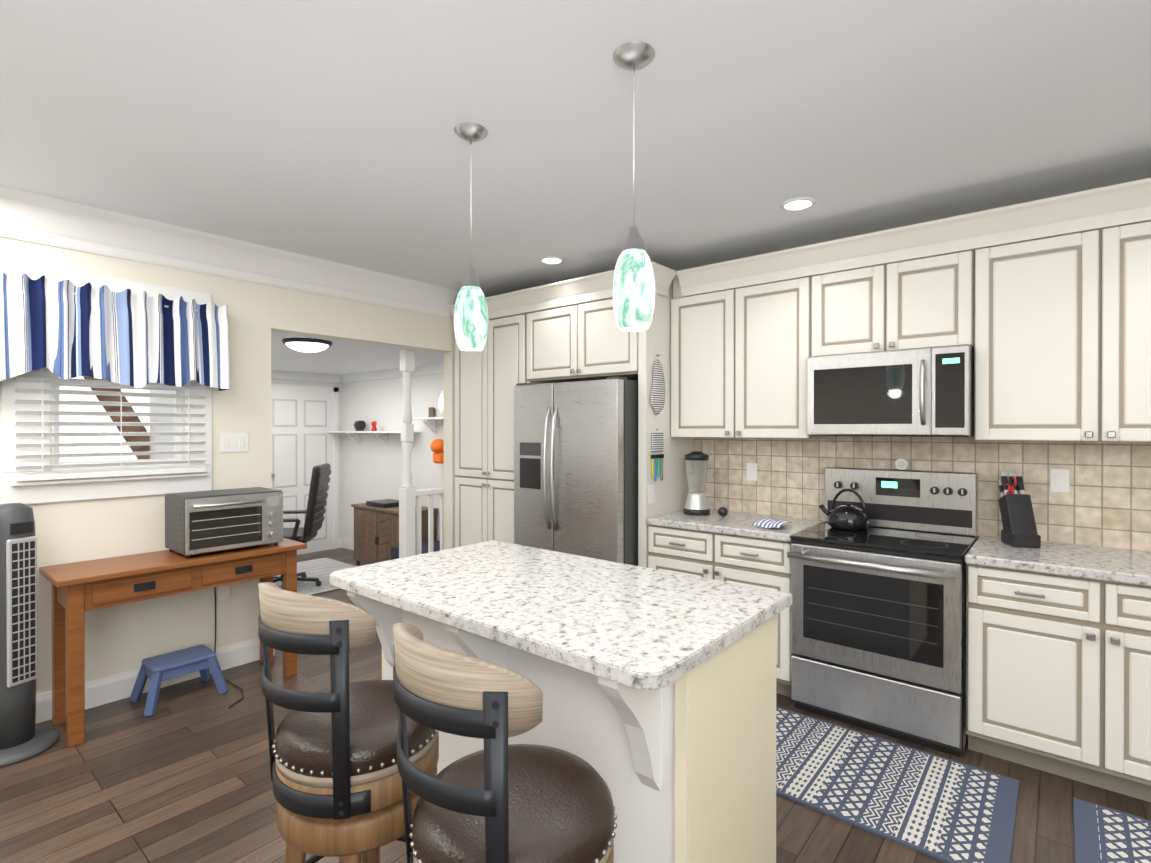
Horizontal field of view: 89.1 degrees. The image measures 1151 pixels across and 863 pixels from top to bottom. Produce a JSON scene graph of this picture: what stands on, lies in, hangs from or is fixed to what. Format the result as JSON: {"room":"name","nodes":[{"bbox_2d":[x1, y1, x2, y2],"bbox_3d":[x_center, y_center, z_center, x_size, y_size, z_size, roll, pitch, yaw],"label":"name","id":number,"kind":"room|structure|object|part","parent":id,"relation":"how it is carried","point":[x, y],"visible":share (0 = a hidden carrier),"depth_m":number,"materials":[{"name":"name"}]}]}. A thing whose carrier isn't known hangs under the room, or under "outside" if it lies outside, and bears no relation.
{"room":"kitchen","nodes":[
{"label":"kitchen","id":0,"kind":"room"},
{"bbox_2d":[149,390,173,458],"bbox_3d":[-3.344,0.385,4.562,2.830,2.140,0.120,0,0,40],"label":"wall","id":1,"kind":"structure","parent":0,"point":[161,428],"depth_m":4.14,"materials":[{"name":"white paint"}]},
{"bbox_2d":[0,237,457,694],"bbox_3d":[-2.767,0.151,2.949,0.120,2.620,6.740,0,0,40],"label":"wall","id":2,"kind":"structure","parent":0,"point":[122,638],"depth_m":3.54,"materials":[{"name":"beige paint"}]},
{"bbox_2d":[0,260,211,504],"bbox_3d":[-2.520,-0.235,3.204,0.170,1.190,0.910,0,0,40],"label":"window","id":3,"kind":"structure","parent":2,"relation":"in","point":[38,492],"depth_m":3.06,"materials":[{"name":"white"}]},
{"bbox_2d":[15,367,206,481],"bbox_3d":[-2.457,-0.248,3.151,0.055,0.982,0.820,0,0,40],"label":"window blinds","id":4,"kind":"object","parent":3,"relation":"attached to","point":[42,434],"visible":0.56,"depth_m":3.10,"materials":[{"name":"white plastic"}]},
{"bbox_2d":[0,270,229,390],"bbox_3d":[-2.430,-0.474,3.096,0.198,0.565,1.040,0,0,40],"label":"valance curtain","id":5,"kind":"object","parent":2,"relation":"attached to","point":[66,329],"visible":1,"depth_m":3.04,"materials":[{"name":"fabric"}]},
{"bbox_2d":[35,637,274,723],"bbox_3d":[-3.379,1.395,2.113,0.014,0.140,4.424,0,0,40],"label":"baseboard","id":6,"kind":"structure","parent":2,"relation":"attached to","point":[108,689],"depth_m":3.20,"materials":[{"name":"white wood"}]},
{"bbox_2d":[217,584,229,600],"bbox_3d":[-2.150,0.972,3.570,0.006,0.115,0.070,0,0,40],"label":"outlet","id":7,"kind":"object","parent":2,"relation":"attached to","point":[223,592],"visible":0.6,"depth_m":3.57,"materials":[{"name":"white plastic"}]},
{"bbox_2d":[0,185,456,317],"bbox_3d":[-2.887,-1.050,2.615,0.115,0.215,5.840,0,0,40],"label":"crown molding","id":8,"kind":"structure","parent":2,"relation":"attached to","point":[27,216],"depth_m":3.42,"materials":[{"name":"white"}]},
{"bbox_2d":[220,433,248,452],"bbox_3d":[-2.116,0.069,3.626,0.010,0.120,0.165,0,0,40],"label":"switch plate","id":9,"kind":"object","parent":2,"relation":"attached to","point":[234,442],"visible":1,"depth_m":3.62,"materials":[{"name":"white plastic"}]},
{"bbox_2d":[339,363,443,550],"bbox_3d":[-1.841,0.379,6.370,2.825,2.140,0.050,0,0,40],"label":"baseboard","id":10,"kind":"structure","parent":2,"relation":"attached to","point":[435,368],"depth_m":6.66,"materials":[{"name":"white paint"}]},
{"bbox_2d":[271,378,341,537],"bbox_3d":[-3.735,0.378,6.397,0.120,2.140,2.440,0,0,40],"label":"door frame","id":11,"kind":"structure","parent":0,"point":[304,383],"depth_m":7.27,"materials":[{"name":"white paint"}]},
{"bbox_2d":[271,384,338,553],"bbox_3d":[-3.223,0.452,6.868,0.060,1.990,0.940,0,0,40],"label":"entry door","id":12,"kind":"structure","parent":11,"relation":"in","point":[304,421],"depth_m":6.91,"materials":[{"name":"white wood"}]},
{"bbox_2d":[271,370,338,554],"bbox_3d":[-3.652,0.379,6.364,0.050,2.140,2.256,0,0,40],"label":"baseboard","id":13,"kind":"structure","parent":11,"relation":"attached to","point":[275,374],"depth_m":6.88,"materials":[{"name":"white"}]},
{"bbox_2d":[271,331,443,374],"bbox_3d":[-2.609,-0.738,5.534,2.950,0.100,2.560,0,0,40],"label":"ceiling","id":14,"kind":"structure","parent":0,"point":[341,357],"depth_m":5.43,"materials":[{"name":"white paint"}]},
{"bbox_2d":[282,337,332,351],"bbox_3d":[-2.020,-0.641,4.406,0.350,0.085,0.350,0,0,40],"label":"ceiling light","id":15,"kind":"object","parent":14,"relation":"attached to","point":[301,344],"visible":1,"depth_m":4.30,"materials":[{"name":"white glass"}]},
{"bbox_2d":[342,373,443,540],"bbox_3d":[-1.825,0.378,6.391,2.825,2.140,0.004,0,0,40],"label":"wall","id":16,"kind":"structure","parent":0,"point":[372,467],"depth_m":6.68,"materials":[{"name":"white paint"}]},
{"bbox_2d":[328,420,420,446],"bbox_3d":[-2.328,0.020,6.665,1.600,0.295,0.215,0,0,40],"label":"shelf","id":17,"kind":"object","parent":16,"relation":"attached to","point":[359,426],"visible":0.9,"depth_m":6.64,"materials":[{"name":"white wood"}]},
{"bbox_2d":[412,388,443,463],"bbox_3d":[-1.347,-0.081,5.849,0.750,0.804,0.215,0,0,40],"label":"shelf","id":18,"kind":"object","parent":16,"relation":"attached to","point":[437,447],"visible":0.33,"depth_m":5.86,"materials":[{"name":"white"}]},
{"bbox_2d":[0,548,1150,862],"bbox_3d":[-1.164,1.516,1.620,10.190,0.100,6.740,0,0,40],"label":"floor","id":19,"kind":"structure","parent":0,"point":[182,776],"depth_m":2.36,"materials":[{"name":"brown wood"}]},
{"bbox_2d":[0,503,58,767],"bbox_3d":[-2.589,0.895,2.680,0.330,1.135,0.330,0,0,40],"label":"tower fan","id":20,"kind":"object","parent":19,"relation":"on","point":[23,737],"visible":1,"depth_m":2.63,"materials":[{"name":"grey plastic"}]},
{"bbox_2d":[39,538,306,747],"bbox_3d":[-2.144,1.068,3.215,0.440,0.785,1.140,0,0,40],"label":"console table","id":21,"kind":"object","parent":19,"relation":"on","point":[79,588],"visible":0.98,"depth_m":2.92,"materials":[{"name":"brown wood"}]},
{"bbox_2d":[165,487,282,557],"bbox_3d":[-2.005,0.511,3.362,0.384,0.325,0.511,0,0,40],"label":"toaster oven","id":22,"kind":"object","parent":21,"relation":"on","point":[198,522],"visible":1,"depth_m":3.23,"materials":[{"name":"grey metal"}]},
{"bbox_2d":[214,587,243,707],"bbox_3d":[-2.002,1.037,3.312,0.572,0.841,0.136,0,0,40],"label":"power cord","id":23,"kind":"object","parent":22,"relation":"attached to","point":[215,652],"visible":0.44,"depth_m":3.51,"materials":[{"name":"black plastic"}]},
{"bbox_2d":[129,645,227,716],"bbox_3d":[-2.180,1.350,3.220,0.315,0.230,0.394,0,0,40],"label":"step stool","id":24,"kind":"object","parent":19,"relation":"on","point":[201,659],"visible":1,"depth_m":3.16,"materials":[{"name":"blue plastic"}]},
{"bbox_2d":[274,557,356,594],"bbox_3d":[-2.828,1.445,5.639,1.350,0.011,1.550,0,0,40],"label":"entry rug","id":25,"kind":"object","parent":19,"relation":"on","point":[321,569],"visible":0.27,"depth_m":5.96,"materials":[{"name":"white fabric"}]},
{"bbox_2d":[273,463,330,588],"bbox_3d":[-2.636,0.872,5.388,0.641,1.133,0.625,0,0,-10],"label":"office chair","id":26,"kind":"object","parent":25,"relation":"on","point":[315,510],"visible":0.75,"depth_m":5.29,"materials":[{"name":"black leather"}]},
{"bbox_2d":[258,582,438,862],"bbox_3d":[-0.608,0.927,1.618,0.440,1.082,0.470,0,0,34],"label":"bar stool","id":27,"kind":"object","parent":19,"relation":"on","point":[336,778],"visible":0.85,"depth_m":1.44,"materials":[{"name":"brown wood"}]},
{"bbox_2d":[351,499,437,563],"bbox_3d":[-1.932,1.099,6.206,1.000,0.700,0.410,0,0,40],"label":"base cabinet","id":28,"kind":"object","parent":19,"relation":"on","point":[376,530],"visible":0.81,"depth_m":6.08,"materials":[{"name":"brown wood"}]},
{"bbox_2d":[391,349,443,559],"bbox_3d":[-1.419,0.383,5.451,0.750,2.139,0.890,0,0,40],"label":"rail","id":29,"kind":"object","parent":19,"relation":"on","point":[410,542],"visible":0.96,"depth_m":4.92,"materials":[{"name":"white wood"}]},
{"bbox_2d":[455,314,528,546],"bbox_3d":[-0.494,0.204,4.878,0.865,2.500,0.621,0,0,40],"label":"tall cabinet","id":30,"kind":"object","parent":19,"relation":"on","point":[486,379],"depth_m":4.63,"materials":[{"name":"white wood"}]},
{"bbox_2d":[393,623,616,862],"bbox_3d":[-0.141,0.929,1.246,0.440,1.082,0.470,0,0,45],"label":"bar stool","id":31,"kind":"object","parent":19,"relation":"on","point":[497,799],"visible":1,"depth_m":1.09,"materials":[{"name":"brown leather"}]},
{"bbox_2d":[347,592,776,862],"bbox_3d":[-0.127,1.027,2.121,1.430,0.876,0.800,0,0,40],"label":"kitchen island","id":32,"kind":"object","parent":19,"relation":"on","point":[688,769],"depth_m":1.69,"materials":[{"name":"white wood"}]},
{"bbox_2d":[329,540,791,695],"bbox_3d":[-0.121,0.569,2.127,1.500,0.040,0.880,0,0,40],"label":"island countertop","id":33,"kind":"structure","parent":32,"relation":"on","point":[642,629],"depth_m":1.87,"materials":[{"name":"white stone"}]},
{"bbox_2d":[449,262,680,324],"bbox_3d":[-0.206,-0.966,4.329,2.005,0.155,0.285,0,0,40],"label":"crown molding","id":34,"kind":"structure","parent":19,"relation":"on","point":[597,287],"depth_m":4.07,"materials":[{"name":"white wood"}]},
{"bbox_2d":[514,376,637,565],"bbox_3d":[0.134,0.557,4.165,0.915,1.800,0.842,0,0,40],"label":"refrigerator","id":35,"kind":"object","parent":19,"relation":"on","point":[576,468],"visible":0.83,"depth_m":3.80,"materials":[{"name":"grey metal"}]},
{"bbox_2d":[529,294,696,566],"bbox_3d":[0.236,0.206,4.270,1.086,2.500,0.621,0,0,40],"label":"tall cabinet","id":36,"kind":"object","parent":19,"relation":"on","point":[585,342],"depth_m":3.90,"materials":[{"name":"white wood"}]},
{"bbox_3d":[0.486,0.401,3.729,0.008,0.115,0.070,0,0,40],"label":"switch plate panel","id":37,"kind":"part","parent":36,"relation":"part of","materials":[{"name":"white plastic"}]},
{"bbox_2d":[651,429,662,451],"bbox_3d":[0.528,0.056,3.774,0.016,0.145,0.135,0,0,40],"label":"pot holder","id":38,"kind":"object","parent":36,"relation":"hanging from","point":[656,441],"visible":0.96,"depth_m":3.76,"materials":[{"name":"grey fabric"}]},
{"bbox_2d":[651,454,663,480],"bbox_3d":[0.529,0.233,3.777,0.011,0.170,0.150,0,0,40],"label":"key rack","id":39,"kind":"object","parent":36,"relation":"attached to","point":[654,465],"visible":1,"depth_m":3.76,"materials":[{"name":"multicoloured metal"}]},
{"bbox_2d":[650,354,664,414],"bbox_3d":[0.530,-0.301,3.769,0.023,0.394,0.174,0,0,40],"label":"oven mitts","id":40,"kind":"object","parent":36,"relation":"hanging from","point":[657,398],"visible":1,"depth_m":3.76,"materials":[{"name":"grey fabric"}]},
{"bbox_2d":[645,526,791,696],"bbox_3d":[0.999,1.021,3.639,0.910,0.875,0.621,0,0,40],"label":"base cabinet","id":41,"kind":"object","parent":19,"relation":"on","point":[754,562],"depth_m":3.32,"materials":[{"name":"white wood"}]},
{"bbox_2d":[645,510,824,541],"bbox_3d":[0.992,0.564,3.629,0.914,0.040,0.642,0,0,40],"label":"countertop","id":42,"kind":"structure","parent":41,"relation":"on","point":[738,523],"depth_m":3.50,"materials":[{"name":"white stone"}]},
{"bbox_2d":[684,451,709,514],"bbox_3d":[0.800,0.337,3.858,0.172,0.410,0.172,0,0,40],"label":"blender","id":43,"kind":"object","parent":42,"relation":"on","point":[696,465],"visible":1,"depth_m":3.80,"materials":[{"name":"silver metal"}]},
{"bbox_2d":[718,507,727,517],"bbox_3d":[0.926,0.510,3.694,0.069,0.064,0.096,0,0,40],"label":"ball","id":44,"kind":"object","parent":42,"relation":"on","point":[722,512],"visible":0.98,"depth_m":3.69,"materials":[{"name":"black plastic"}]},
{"bbox_2d":[752,519,790,527],"bbox_3d":[1.124,0.522,3.342,0.160,0.033,0.200,0,0,40],"label":"dish towel","id":45,"kind":"object","parent":42,"relation":"on","point":[767,523],"visible":1,"depth_m":3.29,"materials":[{"name":"fabric"}]},
{"bbox_2d":[787,467,977,756],"bbox_3d":[1.594,0.839,3.037,0.758,1.245,0.729,0,0,40],"label":"range","id":46,"kind":"object","parent":19,"relation":"on","point":[878,625],"visible":0.94,"depth_m":2.86,"materials":[{"name":"grey metal"}]},
{"bbox_2d":[819,488,869,530],"bbox_3d":[1.514,0.431,3.303,0.269,0.223,0.216,0,0,40],"label":"kettle","id":47,"kind":"object","parent":46,"relation":"on","point":[848,516],"visible":1,"depth_m":3.23,"materials":[{"name":"black metal"}]},
{"bbox_2d":[895,458,908,469],"bbox_3d":[1.826,0.182,3.268,0.063,0.064,0.043,0,0,40],"label":"timer","id":48,"kind":"object","parent":46,"relation":"on","point":[902,464],"visible":0.94,"depth_m":3.25,"materials":[{"name":"white plastic"}]},
{"bbox_2d":[776,706,1019,862],"bbox_3d":[0.936,1.456,2.721,1.772,0.010,0.722,0,0,40],"label":"area rug","id":49,"kind":"object","parent":19,"relation":"on","point":[943,809],"visible":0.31,"depth_m":2.37,"materials":[{"name":"blue fabric"}]},
{"bbox_2d":[966,566,1150,801],"bbox_3d":[2.320,1.025,2.540,0.980,0.875,0.621,0,0,40],"label":"base cabinet","id":50,"kind":"object","parent":19,"relation":"on","point":[1058,670],"depth_m":2.41,"materials":[{"name":"white wood"}]},
{"bbox_2d":[965,534,1150,585],"bbox_3d":[2.641,0.569,2.256,1.839,0.040,0.642,0,0,40],"label":"countertop","id":51,"kind":"structure","parent":50,"relation":"on","point":[1121,564],"depth_m":2.52,"materials":[{"name":"white stone"}]},
{"bbox_2d":[998,470,1040,547],"bbox_3d":[2.147,0.369,2.840,0.110,0.352,0.205,0,0,15],"label":"knife block","id":52,"kind":"object","parent":51,"relation":"on","point":[1017,517],"visible":1,"depth_m":2.81,"materials":[{"name":"black plastic"}]},
{"bbox_2d":[1073,798,1150,862],"bbox_3d":[2.366,1.461,1.531,1.612,0.010,0.722,0,0,40],"label":"area rug","id":53,"kind":"object","parent":19,"relation":"on","point":[1102,834],"visible":0.98,"depth_m":2.10,"materials":[{"name":"blue fabric"}]},
{"bbox_2d":[0,0,1150,296],"bbox_3d":[-0.030,-1.200,0.666,7.240,0.100,6.740,0,0,40],"label":"ceiling","id":54,"kind":"structure","parent":0,"point":[320,128],"depth_m":2.17,"materials":[{"name":"white paint"}]},
{"bbox_2d":[454,123,487,350],"bbox_3d":[-0.403,-0.736,2.253,0.132,0.840,0.132,0,0,40],"label":"pendant light","id":55,"kind":"object","parent":54,"relation":"hanging from","point":[471,321],"visible":0.98,"depth_m":2.21,"materials":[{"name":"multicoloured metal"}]},
{"bbox_2d":[539,256,563,263],"bbox_3d":[-0.160,-1.156,3.949,0.170,0.012,0.170,0,0,40],"label":"recessed light","id":56,"kind":"object","parent":54,"relation":"in","point":[551,259],"visible":0.98,"depth_m":3.93,"materials":[{"name":"white plastic"}]},
{"bbox_2d":[612,41,654,331],"bbox_3d":[0.179,-0.734,1.795,0.132,0.840,0.132,0,0,40],"label":"pendant light","id":57,"kind":"object","parent":54,"relation":"hanging from","point":[633,291],"visible":1,"depth_m":1.75,"materials":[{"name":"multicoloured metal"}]},
{"bbox_2d":[780,197,815,210],"bbox_3d":[1.130,-1.152,2.966,0.170,0.012,0.170,0,0,40],"label":"recessed light","id":58,"kind":"object","parent":54,"relation":"in","point":[797,203],"visible":1,"depth_m":2.96,"materials":[{"name":"white plastic"}]},
{"bbox_2d":[669,246,812,441],"bbox_3d":[1.090,-0.499,3.740,0.912,1.085,0.340,0,0,40],"label":"upper cabinet","id":59,"kind":"object","parent":0,"relation":"attached to","point":[741,330],"depth_m":3.58,"materials":[{"name":"white wood"}]},
{"bbox_2d":[813,210,992,445],"bbox_3d":[1.736,-0.497,3.202,0.895,1.085,0.340,0,0,40],"label":"upper cabinet","id":60,"kind":"object","parent":0,"relation":"attached to","point":[926,284],"depth_m":2.99,"materials":[{"name":"white wood"}]},
{"bbox_2d":[807,345,973,436],"bbox_3d":[1.690,-0.194,3.148,0.758,0.438,0.461,0,0,40],"label":"microwave","id":61,"kind":"object","parent":60,"relation":"attached to","point":[925,392],"visible":1,"depth_m":2.98,"materials":[{"name":"grey metal"}]},
{"bbox_2d":[694,436,1150,550],"bbox_3d":[2.197,0.226,3.038,3.523,1.270,0.010,0,0,40],"label":"backsplash","id":62,"kind":"structure","parent":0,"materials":[{"name":"tile"}]},
{"bbox_2d":[746,463,756,480],"bbox_3d":[1.171,0.268,3.881,0.074,0.116,0.008,0,0,40],"label":"outlet","id":63,"kind":"object","parent":62,"relation":"attached to","point":[751,471],"visible":1,"depth_m":3.88,"materials":[{"name":"white plastic"}]},
{"bbox_2d":[1050,469,1069,492],"bbox_3d":[2.381,0.242,2.873,0.074,0.116,0.008,0,0,40],"label":"outlet","id":64,"kind":"object","parent":62,"relation":"attached to","point":[1059,480],"visible":1,"depth_m":2.87,"materials":[{"name":"white plastic"}]},
{"bbox_2d":[993,178,1150,445],"bbox_3d":[2.408,-0.495,2.643,0.979,1.085,0.340,0,0,40],"label":"upper cabinet","id":65,"kind":"object","parent":0,"relation":"attached to","point":[1041,308],"depth_m":2.59,"materials":[{"name":"white wood"}]},
{"label":"outside","id":66,"kind":"structure","parent":0,"visible":0},
{"bbox_2d":[59,376,149,461],"bbox_3d":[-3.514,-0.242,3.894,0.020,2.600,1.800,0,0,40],"label":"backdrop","id":67,"kind":"structure","parent":66,"point":[83,439],"depth_m":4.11,"materials":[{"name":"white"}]}
]}

